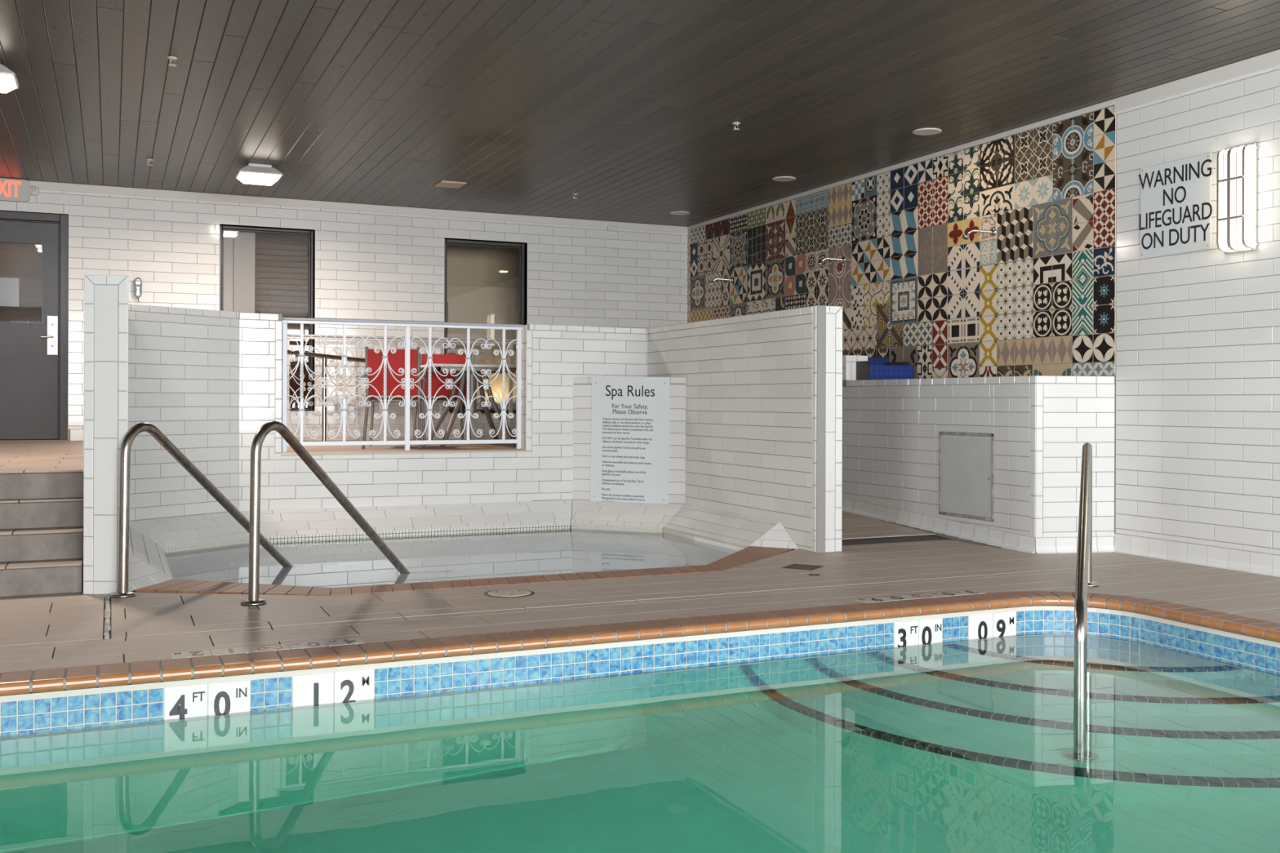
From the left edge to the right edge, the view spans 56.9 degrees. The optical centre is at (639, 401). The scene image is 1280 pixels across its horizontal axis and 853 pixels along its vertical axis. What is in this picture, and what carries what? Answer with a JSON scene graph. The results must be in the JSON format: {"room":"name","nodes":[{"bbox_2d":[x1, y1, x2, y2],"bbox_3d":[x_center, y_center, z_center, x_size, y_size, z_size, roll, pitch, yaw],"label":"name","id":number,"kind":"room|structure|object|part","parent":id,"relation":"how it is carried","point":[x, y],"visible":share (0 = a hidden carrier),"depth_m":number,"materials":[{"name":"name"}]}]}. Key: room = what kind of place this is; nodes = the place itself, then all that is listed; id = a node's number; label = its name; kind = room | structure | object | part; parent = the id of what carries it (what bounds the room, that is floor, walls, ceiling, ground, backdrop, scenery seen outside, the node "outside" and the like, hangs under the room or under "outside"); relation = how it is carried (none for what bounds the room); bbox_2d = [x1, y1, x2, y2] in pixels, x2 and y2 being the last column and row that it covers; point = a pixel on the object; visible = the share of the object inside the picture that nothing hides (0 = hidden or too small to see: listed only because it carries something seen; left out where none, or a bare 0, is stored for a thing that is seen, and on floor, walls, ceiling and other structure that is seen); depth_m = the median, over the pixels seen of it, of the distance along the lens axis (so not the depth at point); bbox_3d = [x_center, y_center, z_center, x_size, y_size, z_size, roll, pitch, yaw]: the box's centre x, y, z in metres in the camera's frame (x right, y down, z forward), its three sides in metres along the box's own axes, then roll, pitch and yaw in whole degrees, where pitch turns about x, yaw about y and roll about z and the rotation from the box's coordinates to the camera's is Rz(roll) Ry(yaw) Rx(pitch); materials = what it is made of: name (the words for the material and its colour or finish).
{"room":"indoor swimming pool","nodes":[
{"label":"indoor swimming pool","id":0,"kind":"room"},
{"bbox_2d":[83,275,128,594],"bbox_3d":[-3.325,0.203,7.362,0.218,1.751,2.445,0,0,-24],"label":"wall","id":1,"kind":"structure","parent":0,"point":[105,300],"depth_m":6.29,"materials":[{"name":"grey tile"}]},
{"bbox_2d":[128,303,239,521],"bbox_3d":[-3.432,0.191,8.927,0.200,1.774,1.165,0,0,33],"label":"wall","id":2,"kind":"structure","parent":0,"point":[184,362],"depth_m":8.79,"materials":[{"name":"grey tile"}]},
{"bbox_2d":[0,438,515,500],"bbox_3d":[-3.159,0.862,9.719,10.781,0.934,5.481,0,0,-24],"label":"floor","id":3,"kind":"structure","parent":0,"point":[26,455],"depth_m":10.01,"materials":[{"name":"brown tile"}]},
{"bbox_2d":[287,350,364,441],"bbox_3d":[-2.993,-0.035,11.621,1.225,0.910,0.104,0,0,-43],"label":"patio table","id":4,"kind":"object","parent":3,"relation":"on","point":[324,357],"visible":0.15,"depth_m":11.52,"materials":[{"name":"metal"}]},
{"bbox_3d":[-3.083,-0.001,11.537,0.040,0.840,0.042,0,0,-24],"label":"post","id":5,"kind":"part","parent":4,"relation":"part of","materials":[{"name":"metal"}]},
{"bbox_3d":[-2.992,-0.430,11.621,1.225,0.120,0.104,0,0,-43],"label":"rail","id":6,"kind":"part","parent":4,"relation":"part of","materials":[{"name":"metal"}]},
{"bbox_2d":[361,346,427,448],"bbox_3d":[-2.222,-0.027,10.714,0.571,0.908,0.637,0,0,-7],"label":"sling chair","id":7,"kind":"object","parent":3,"relation":"on","point":[373,360],"visible":0.82,"depth_m":10.49,"materials":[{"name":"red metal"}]},
{"bbox_3d":[-2.420,-0.028,10.452,0.044,0.907,0.170,0,0,2],"label":"leg","id":8,"kind":"part","parent":7,"relation":"part of","materials":[{"name":"beige metal"}]},
{"bbox_3d":[-2.502,0.099,10.945,0.053,0.645,0.103,0,0,16],"label":"leg","id":9,"kind":"part","parent":7,"relation":"part of","materials":[{"name":"beige metal"}]},
{"bbox_3d":[-2.195,-0.253,10.496,0.426,0.410,0.096,0,0,-7],"label":"backrest","id":10,"kind":"part","parent":7,"relation":"part of","materials":[{"name":"red fabric"}]},
{"bbox_3d":[-2.229,-0.017,10.773,0.430,0.026,0.430,0,0,-7],"label":"seat","id":11,"kind":"part","parent":7,"relation":"part of","materials":[{"name":"red fabric"}]},
{"bbox_3d":[-2.223,-0.217,10.732,0.476,0.464,0.559,0,0,-7],"label":"seat frame","id":12,"kind":"part","parent":7,"relation":"part of","materials":[{"name":"beige metal"}]},
{"bbox_3d":[-1.966,-0.027,10.507,0.044,0.907,0.170,0,0,-16],"label":"leg","id":13,"kind":"part","parent":7,"relation":"part of","materials":[{"name":"beige metal"}]},
{"bbox_3d":[-2.006,0.101,11.005,0.053,0.645,0.103,0,0,-29],"label":"leg","id":14,"kind":"part","parent":7,"relation":"part of","materials":[{"name":"beige metal"}]},
{"bbox_3d":[-1.967,-0.213,10.788,0.048,0.089,0.490,0,0,-7],"label":"armrest","id":15,"kind":"part","parent":7,"relation":"part of","materials":[{"name":"beige metal"}]},
{"bbox_2d":[287,333,516,440],"bbox_3d":[-2.495,-0.124,12.304,3.500,1.090,0.048,0,0,-24],"label":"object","id":16,"kind":"object","parent":3,"relation":"on","point":[357,339],"visible":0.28,"depth_m":12.16,"materials":[{"name":"grey metal"}]},
{"bbox_3d":[-2.677,-0.102,12.223,0.037,1.044,0.037,0,0,-24],"label":"post","id":17,"kind":"part","parent":16,"relation":"part of","materials":[{"name":"white metal"}]},
{"bbox_3d":[-1.400,-0.098,12.795,0.037,1.044,0.037,0,0,-24],"label":"post","id":18,"kind":"part","parent":16,"relation":"part of","materials":[{"name":"white metal"}]},
{"bbox_2d":[412,354,471,440],"bbox_3d":[-1.982,-0.027,11.806,0.571,0.908,0.637,0,0,-16],"label":"chair","id":19,"kind":"object","parent":3,"relation":"on","point":[436,384],"visible":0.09,"depth_m":11.59,"materials":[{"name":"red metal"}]},
{"bbox_3d":[-2.293,0.100,11.993,0.053,0.645,0.103,0,0,7],"label":"leg","id":20,"kind":"part","parent":19,"relation":"part of","materials":[{"name":"beige metal"}]},
{"bbox_3d":[-2.139,-0.027,11.518,0.044,0.907,0.170,0,0,-6],"label":"leg","id":21,"kind":"part","parent":19,"relation":"part of","materials":[{"name":"beige metal"}]},
{"bbox_3d":[-1.923,-0.252,11.595,0.426,0.410,0.096,0,0,-16],"label":"backrest","id":22,"kind":"part","parent":19,"relation":"part of","materials":[{"name":"red fabric"}]},
{"bbox_3d":[-1.998,-0.017,11.864,0.430,0.026,0.430,0,0,-16],"label":"seat","id":23,"kind":"part","parent":19,"relation":"part of","materials":[{"name":"red fabric"}]},
{"bbox_3d":[-1.986,-0.216,11.824,0.476,0.464,0.559,0,0,-16],"label":"seat frame","id":24,"kind":"part","parent":19,"relation":"part of","materials":[{"name":"beige metal"}]},
{"bbox_3d":[-1.812,0.101,12.127,0.053,0.645,0.103,0,0,-38],"label":"leg","id":25,"kind":"part","parent":19,"relation":"part of","materials":[{"name":"beige metal"}]},
{"bbox_3d":[-1.699,-0.026,11.640,0.044,0.907,0.170,0,0,-25],"label":"leg","id":26,"kind":"part","parent":19,"relation":"part of","materials":[{"name":"beige metal"}]},
{"bbox_2d":[420,364,516,447],"bbox_3d":[-1.608,0.049,11.277,0.920,0.774,0.800,0,0,-24],"label":"patio table","id":27,"kind":"object","parent":3,"relation":"on","point":[439,367],"visible":0.61,"depth_m":11.20,"materials":[{"name":"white metal"}]},
{"bbox_2d":[0,232,518,439],"bbox_3d":[-3.974,-0.673,13.165,7.300,2.800,1.250,0,0,-24],"label":"wall","id":28,"kind":"structure","parent":0,"point":[466,265],"depth_m":13.78,"materials":[{"name":"beige"}]},
{"bbox_2d":[223,230,233,311],"bbox_3d":[-4.370,-0.875,12.358,0.216,2.100,0.030,0,0,-24],"label":"panel","id":29,"kind":"object","parent":28,"relation":"hanging from","point":[228,235],"visible":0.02,"depth_m":12.37,"materials":[{"name":"grey"}]},
{"bbox_2d":[233,231,255,313],"bbox_3d":[-4.170,-0.874,12.448,0.215,2.100,0.030,0,0,-24],"label":"panel","id":30,"kind":"object","parent":28,"relation":"hanging from","point":[244,242],"visible":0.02,"depth_m":12.43,"materials":[{"name":"grey"}]},
{"bbox_2d":[446,284,518,409],"bbox_3d":[-2.050,-0.378,14.249,1.300,2.020,0.055,0,0,-24],"label":"wall panel","id":31,"kind":"object","parent":28,"relation":"attached to","point":[464,304],"visible":0.24,"depth_m":14.32,"materials":[{"name":"beige"}]},
{"bbox_2d":[0,189,687,441],"bbox_3d":[-4.283,-0.402,12.239,10.981,3.455,0.180,0,0,-24],"label":"wall","id":32,"kind":"structure","parent":0,"point":[369,265],"depth_m":12.74,"materials":[{"name":"grey tile"}]},
{"bbox_2d":[0,177,31,202],"bbox_3d":[-6.083,-2.025,11.311,0.448,0.210,0.043,0,0,-24],"label":"exit sign","id":33,"kind":"object","parent":32,"relation":"attached to","point":[11,189],"visible":1,"depth_m":11.33,"materials":[{"name":"grey plastic"}]},
{"bbox_2d":[26,186,39,204],"bbox_3d":[-5.865,-1.993,11.422,0.106,0.174,0.046,0,0,-24],"label":"bell","id":34,"kind":"object","parent":32,"relation":"attached to","point":[34,190],"visible":1,"depth_m":11.42,"materials":[{"name":"white plastic"}]},
{"bbox_2d":[0,210,68,439],"bbox_3d":[-6.121,-0.726,11.421,1.075,2.212,0.150,0,0,-24],"label":"door","id":35,"kind":"structure","parent":32,"relation":"in","point":[33,384],"depth_m":11.53,"materials":[{"name":"black metal"}]},
{"bbox_2d":[0,277,18,306],"bbox_3d":[-6.194,-1.057,11.420,0.340,0.277,0.002,0,0,-24],"label":"paper notice","id":36,"kind":"object","parent":35,"relation":"attached to","point":[6,280],"visible":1,"depth_m":11.46,"materials":[{"name":"grey paper"}]},
{"bbox_3d":[-5.773,-0.627,11.535,0.134,0.068,0.072,0,0,-24],"label":"lever handle","id":37,"kind":"part","parent":35,"relation":"part of","materials":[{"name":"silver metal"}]},
{"bbox_3d":[-5.757,-0.644,11.580,0.092,0.380,0.004,0,0,-24],"label":"handle plate","id":38,"kind":"part","parent":35,"relation":"part of","materials":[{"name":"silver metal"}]},
{"bbox_2d":[0,209,68,439],"bbox_3d":[-6.115,-0.728,11.408,1.083,2.216,0.119,0,0,-24],"label":"trim","id":39,"kind":"structure","parent":32,"relation":"attached to","point":[1,210],"depth_m":11.57,"materials":[{"name":"grey paint"}]},
{"bbox_2d":[133,277,142,302],"bbox_3d":[-5.013,-1.112,11.798,0.075,0.246,0.062,0,0,-24],"label":"wall telephone","id":40,"kind":"object","parent":32,"relation":"attached to","point":[138,282],"visible":1,"depth_m":11.78,"materials":[{"name":"silver plastic"}]},
{"bbox_2d":[219,225,313,410],"bbox_3d":[-3.934,-0.859,12.446,0.955,1.921,0.065,0,0,-24],"label":"window","id":41,"kind":"structure","parent":32,"relation":"in","point":[226,228],"depth_m":12.57,"materials":[{"name":"black metal"}]},
{"bbox_2d":[254,242,307,407],"bbox_3d":[-3.856,-0.783,12.681,0.560,1.820,0.032,0,0,-24],"label":"blind","id":42,"kind":"object","parent":41,"relation":"attached to","point":[295,327],"visible":0.62,"depth_m":12.70,"materials":[{"name":"black"}]},
{"bbox_3d":[-3.724,-0.783,12.729,0.004,1.820,0.004,0,0,-24],"label":"ladder cord","id":43,"kind":"part","parent":42,"relation":"part of","materials":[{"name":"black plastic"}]},
{"bbox_2d":[218,223,315,410],"bbox_3d":[-3.911,-0.861,12.394,0.963,1.925,0.119,0,0,-24],"label":"trim","id":44,"kind":"structure","parent":32,"relation":"attached to","point":[220,224],"depth_m":12.54,"materials":[{"name":"grey paint"}]},
{"bbox_2d":[27,180,688,233],"bbox_3d":[-4.248,-2.089,12.173,10.581,0.078,0.024,0,0,-24],"label":"trim","id":45,"kind":"structure","parent":32,"relation":"attached to","point":[40,184],"depth_m":12.62,"materials":[{"name":"grey paint"}]},
{"bbox_2d":[444,239,524,413],"bbox_3d":[-1.779,-0.836,13.411,0.964,1.949,0.065,0,0,-24],"label":"window","id":46,"kind":"structure","parent":32,"relation":"in","point":[521,247],"depth_m":13.48,"materials":[{"name":"black"}]},
{"bbox_2d":[444,237,527,324],"bbox_3d":[-1.755,-0.838,13.359,0.972,1.953,0.119,0,0,-24],"label":"trim","id":47,"kind":"structure","parent":32,"relation":"attached to","point":[526,245],"depth_m":13.51,"materials":[{"name":"grey paint"}]},
{"bbox_2d":[607,225,617,231],"bbox_3d":[-0.321,-2.016,13.905,0.132,0.093,0.048,0,0,-24],"label":"sensor box","id":48,"kind":"object","parent":32,"relation":"attached to","point":[610,228],"visible":1,"depth_m":13.88,"materials":[{"name":"white plastic"}]},
{"bbox_2d":[238,312,648,511],"bbox_3d":[-1.497,0.199,10.098,3.720,1.770,0.264,0,0,-24],"label":"wall","id":49,"kind":"structure","parent":0,"point":[553,355],"depth_m":9.94,"materials":[{"name":"grey tile"}]},
{"bbox_2d":[281,317,523,452],"bbox_3d":[-1.942,-0.127,9.818,2.032,1.075,0.048,0,0,-24],"label":"iron railing","id":50,"kind":"object","parent":49,"relation":"on","point":[301,321],"visible":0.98,"depth_m":9.80,"materials":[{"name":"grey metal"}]},
{"bbox_3d":[-2.834,-0.106,9.419,0.037,1.029,0.037,0,0,-24],"label":"post","id":51,"kind":"part","parent":50,"relation":"part of","materials":[{"name":"white metal"}]},
{"bbox_3d":[-1.934,-0.104,9.822,0.037,1.029,0.037,0,0,-24],"label":"post","id":52,"kind":"part","parent":50,"relation":"part of","materials":[{"name":"white metal"}]},
{"bbox_3d":[-1.046,-0.101,10.219,0.037,1.029,0.037,0,0,-24],"label":"post","id":53,"kind":"part","parent":50,"relation":"part of","materials":[{"name":"white metal"}]},
{"bbox_2d":[573,377,685,504],"bbox_3d":[-0.077,0.443,10.201,0.802,1.291,0.816,0,0,-24],"label":"panel","id":54,"kind":"object","parent":49,"relation":"attached to","point":[582,387],"visible":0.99,"depth_m":10.30,"materials":[{"name":"grey tile"}]},
{"bbox_2d":[590,377,670,503],"bbox_3d":[-0.091,0.338,10.151,0.741,1.097,0.008,0,0,23],"label":"sign","id":55,"kind":"object","parent":54,"relation":"attached to","point":[630,415],"visible":1,"depth_m":10.15,"materials":[{"name":"white"}]},
{"bbox_2d":[0,0,1279,226],"bbox_3d":[-0.520,-2.168,3.846,10.981,0.100,18.651,0,0,-24],"label":"ceiling","id":56,"kind":"structure","parent":0,"point":[630,108],"depth_m":7.88,"materials":[{"name":"black wood"}]},
{"bbox_2d":[0,62,19,93],"bbox_3d":[-4.134,-2.054,7.438,0.386,0.150,0.386,0,0,-24],"label":"ceiling lamp","id":57,"kind":"object","parent":56,"relation":"attached to","point":[8,80],"visible":1,"depth_m":7.40,"materials":[{"name":"white"}]},
{"bbox_2d":[145,158,153,165],"bbox_3d":[-4.321,-2.103,10.411,0.068,0.052,0.068,0,0,-24],"label":"sprinkler head","id":58,"kind":"object","parent":56,"relation":"attached to","point":[147,159],"visible":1,"depth_m":10.40},
{"bbox_2d":[166,56,177,66],"bbox_3d":[-2.892,-2.099,7.310,0.068,0.052,0.068,0,0,-24],"label":"sprinkler head","id":59,"kind":"object","parent":56,"relation":"attached to","point":[171,58],"visible":1,"depth_m":7.30},
{"bbox_2d":[235,163,282,185],"bbox_3d":[-3.445,-2.052,10.682,0.386,0.150,0.386,0,0,-24],"label":"ceiling lamp","id":60,"kind":"object","parent":56,"relation":"attached to","point":[252,173],"visible":1,"depth_m":10.57,"materials":[{"name":"white glass"}]},
{"bbox_2d":[434,180,466,188],"bbox_3d":[-1.850,-2.114,11.539,0.250,0.016,0.290,0,0,-24],"label":"ceiling plate","id":61,"kind":"object","parent":56,"relation":"attached to","point":[446,184],"visible":1,"depth_m":11.48,"materials":[{"name":"beige plastic"}]},
{"bbox_2d":[670,211,689,214],"bbox_3d":[0.450,-2.110,13.269,0.224,0.010,0.224,0,0,-24],"label":"recessed light","id":62,"kind":"object","parent":56,"relation":"in","point":[672,212],"visible":1,"depth_m":13.23,"materials":[{"name":"white"}]},
{"bbox_2d":[732,121,740,130],"bbox_3d":[0.732,-2.088,8.980,0.068,0.052,0.068,0,0,-24],"label":"sprinkler head","id":63,"kind":"object","parent":56,"relation":"attached to","point":[735,123],"visible":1,"depth_m":8.97},
{"bbox_2d":[772,176,795,181],"bbox_3d":[1.369,-2.107,11.216,0.224,0.010,0.224,0,0,-24],"label":"recessed light","id":64,"kind":"object","parent":56,"relation":"in","point":[779,178],"visible":1,"depth_m":11.20,"materials":[{"name":"white"}]},
{"bbox_2d":[912,128,942,135],"bbox_3d":[2.243,-2.105,9.235,0.224,0.010,0.224,0,0,-24],"label":"recessed light","id":65,"kind":"object","parent":56,"relation":"in","point":[922,131],"visible":1,"depth_m":9.22,"materials":[{"name":"white plastic"}]},
{"bbox_2d":[0,539,1279,696],"bbox_3d":[0.604,1.214,1.313,10.781,0.352,12.900,0,0,-24],"label":"floor","id":66,"kind":"structure","parent":0,"point":[73,629],"depth_m":6.11,"materials":[{"name":"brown tile"}]},
{"bbox_2d":[0,467,84,596],"bbox_3d":[-4.136,0.706,6.375,2.062,0.639,1.005,0,0,-24],"label":"stairs","id":67,"kind":"structure","parent":66,"relation":"on","point":[42,535],"depth_m":6.50,"materials":[{"name":"brown tile"}]},
{"bbox_2d":[110,422,293,598],"bbox_3d":[-2.456,0.813,7.241,0.124,1.394,2.209,0,0,15],"label":"handrail","id":68,"kind":"object","parent":66,"relation":"on","point":[122,592],"visible":0.93,"depth_m":6.26,"materials":[{"name":"metal"}]},
{"bbox_2d":[169,638,364,658],"bbox_3d":[-1.551,1.034,4.942,0.769,0.006,0.119,0,0,-24],"label":"depth marker","id":69,"kind":"object","parent":66,"relation":"on","point":[355,641],"visible":1,"depth_m":4.92,"materials":[{"name":"tile"}]},
{"bbox_2d":[240,421,410,605],"bbox_3d":[-1.652,0.818,6.989,0.124,1.426,2.173,0,0,18],"label":"handrail","id":70,"kind":"object","parent":66,"relation":"on","point":[253,599],"visible":0.98,"depth_m":6.06,"materials":[{"name":"metal"}]},
{"bbox_2d":[128,499,799,596],"bbox_3d":[-1.235,1.474,8.258,4.343,1.222,3.326,0,0,-24],"label":"tub","id":71,"kind":"object","parent":66,"relation":"in","point":[754,539],"visible":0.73,"depth_m":9.11,"materials":[{"name":"white tile"}]},
{"bbox_2d":[164,528,737,588],"bbox_3d":[-1.250,1.760,8.290,3.846,1.350,2.758,0,0,-24],"label":"water","id":72,"kind":"object","parent":71,"relation":"in","point":[331,563],"visible":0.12,"depth_m":8.19,"materials":[{"name":"clear liquid"}]},
{"bbox_2d":[164,524,743,552],"bbox_3d":[-1.250,1.570,8.290,3.838,1.030,2.750,0,0,-24],"label":"basin","id":73,"kind":"object","parent":71,"relation":"in","point":[738,546],"depth_m":9.37,"materials":[{"name":"white tile"}]},
{"bbox_2d":[484,589,534,597],"bbox_3d":[-0.703,1.035,6.361,0.272,0.012,0.272,0,0,-24],"label":"lid","id":74,"kind":"object","parent":66,"relation":"on","point":[500,593],"visible":1,"depth_m":6.34,"materials":[{"name":"beige plastic"}]},
{"bbox_2d":[0,591,1279,736],"bbox_3d":[-0.814,1.868,2.824,9.203,1.668,4.340,0,0,-24],"label":"swimming pool","id":75,"kind":"object","parent":66,"relation":"in","point":[27,713],"visible":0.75,"depth_m":5.23,"materials":[{"name":"tile"}]},
{"bbox_2d":[0,633,1279,852],"bbox_3d":[-0.859,2.106,2.713,9.031,1.750,4.162,0,0,-24],"label":"pool water","id":76,"kind":"object","parent":75,"relation":"in","point":[980,745],"visible":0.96,"depth_m":4.01,"materials":[{"name":"green liquid"}]},
{"bbox_2d":[1073,442,1098,701],"bbox_3d":[2.173,1.125,5.793,0.142,1.791,2.084,0,0,21],"label":"pool handrail","id":77,"kind":"object","parent":75,"relation":"attached to","point":[1084,553],"visible":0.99,"depth_m":5.27,"materials":[{"name":"metal"}]},
{"bbox_2d":[781,564,822,570],"bbox_3d":[1.018,1.043,7.403,0.200,0.009,0.200,0,0,30],"label":"floor drain","id":78,"kind":"object","parent":66,"relation":"on","point":[792,565],"visible":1,"depth_m":7.40,"materials":[{"name":"grey metal"}]},
{"bbox_2d":[854,590,985,603],"bbox_3d":[1.497,1.043,6.306,0.776,0.006,0.116,0,0,-24],"label":"depth marker","id":79,"kind":"object","parent":66,"relation":"on","point":[970,592],"visible":1,"depth_m":6.30,"materials":[{"name":"tile"}]},
{"bbox_2d":[648,305,842,552],"bbox_3d":[0.686,0.216,9.533,0.204,1.748,3.058,0,0,-24],"label":"wall","id":80,"kind":"structure","parent":0,"point":[764,390],"depth_m":8.73,"materials":[{"name":"grey tile"}]},
{"bbox_2d":[841,355,867,381],"bbox_3d":[1.682,-0.283,10.723,0.228,0.227,1.000,0,0,-24],"label":"wall","id":81,"kind":"structure","parent":0,"point":[849,364],"depth_m":10.25,"materials":[{"name":"grey tile"}]},
{"bbox_2d":[855,357,913,380],"bbox_3d":[2.083,-0.271,10.364,0.460,0.225,0.423,0,0,-24],"label":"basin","id":82,"kind":"object","parent":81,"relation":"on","point":[873,368],"visible":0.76,"depth_m":10.19,"materials":[{"name":"blue"}]},
{"bbox_2d":[841,511,951,545],"bbox_3d":[1.243,0.957,9.980,1.190,0.191,3.200,0,0,-24],"label":"floor","id":83,"kind":"structure","parent":0,"point":[856,529],"depth_m":9.08,"materials":[{"name":"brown tile"}]},
{"bbox_2d":[840,375,1115,553],"bbox_3d":[2.395,0.460,9.532,0.602,1.271,3.158,0,0,-24],"label":"wall","id":84,"kind":"structure","parent":0,"point":[1040,425],"depth_m":8.47,"materials":[{"name":"grey tile"}]},
{"bbox_2d":[938,431,994,521],"bbox_3d":[2.424,0.552,8.791,0.013,0.629,0.607,0,0,-24],"label":"access hatch","id":85,"kind":"object","parent":84,"relation":"attached to","point":[966,470],"visible":1,"depth_m":8.77,"materials":[{"name":"white metal"}]},
{"bbox_2d":[689,65,1279,577],"bbox_3d":[4.398,-0.326,6.077,0.270,3.555,18.701,0,0,-24],"label":"wall","id":86,"kind":"structure","parent":0,"point":[1197,379],"depth_m":7.59,"materials":[{"name":"grey tile"}]},
{"bbox_2d":[687,106,1116,378],"bbox_3d":[1.916,-1.123,11.336,0.018,1.879,6.815,0,0,-24],"label":"tile mural","id":87,"kind":"object","parent":86,"relation":"attached to","point":[1028,206],"visible":0.94,"depth_m":9.76},
{"bbox_2d":[709,276,733,285],"bbox_3d":[0.910,-1.349,13.304,0.268,0.098,0.066,0,0,-3],"label":"shower head","id":88,"kind":"object","parent":87,"relation":"attached to","point":[731,279],"visible":1,"depth_m":13.29},
{"bbox_3d":[0.920,-1.360,13.305,0.226,0.049,0.022,0,0,-3],"label":"arm","id":89,"kind":"part","parent":88,"relation":"part of","materials":[{"name":"silver metal"}]},
{"bbox_2d":[817,256,845,266],"bbox_3d":[1.821,-1.333,11.268,0.268,0.098,0.066,0,0,-3],"label":"shower head","id":90,"kind":"object","parent":87,"relation":"attached to","point":[842,260],"visible":1,"depth_m":11.26},
{"bbox_3d":[1.831,-1.344,11.270,0.226,0.049,0.022,0,0,-3],"label":"arm","id":91,"kind":"part","parent":90,"relation":"part of","materials":[{"name":"silver metal"}]},
{"bbox_2d":[961,227,996,239],"bbox_3d":[2.679,-1.323,9.351,0.268,0.098,0.066,0,0,-3],"label":"shower head","id":92,"kind":"object","parent":87,"relation":"attached to","point":[993,232],"visible":1,"depth_m":9.34},
{"bbox_3d":[2.689,-1.335,9.353,0.226,0.049,0.022,0,0,-3],"label":"arm","id":93,"kind":"part","parent":92,"relation":"part of","materials":[{"name":"silver metal"}]},
{"bbox_2d":[687,48,1279,230],"bbox_3d":[4.308,-2.057,6.000,0.026,0.092,18.237,0,0,-24],"label":"trim","id":94,"kind":"structure","parent":86,"relation":"attached to","point":[1272,59],"depth_m":8.16,"materials":[{"name":"grey paint"}]},
{"bbox_2d":[1138,152,1212,257],"bbox_3d":[3.512,-1.276,7.768,0.007,0.606,0.587,0,0,-24],"label":"warning sign","id":95,"kind":"object","parent":86,"relation":"attached to","point":[1176,209],"visible":1,"depth_m":7.75,"materials":[{"name":"white plastic"}]},
{"bbox_2d":[1216,142,1258,253],"bbox_3d":[3.676,-1.250,7.283,0.106,0.657,0.230,0,0,-24],"label":"wall sconce","id":96,"kind":"object","parent":86,"relation":"attached to","point":[1237,166],"visible":1,"depth_m":7.23,"materials":[{"name":"white glass"}]},
{"bbox_3d":[3.714,-1.250,7.305,0.020,0.638,0.220,0,0,-24],"label":"plate","id":97,"kind":"part","parent":96,"relation":"part of","materials":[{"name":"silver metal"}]}
]}

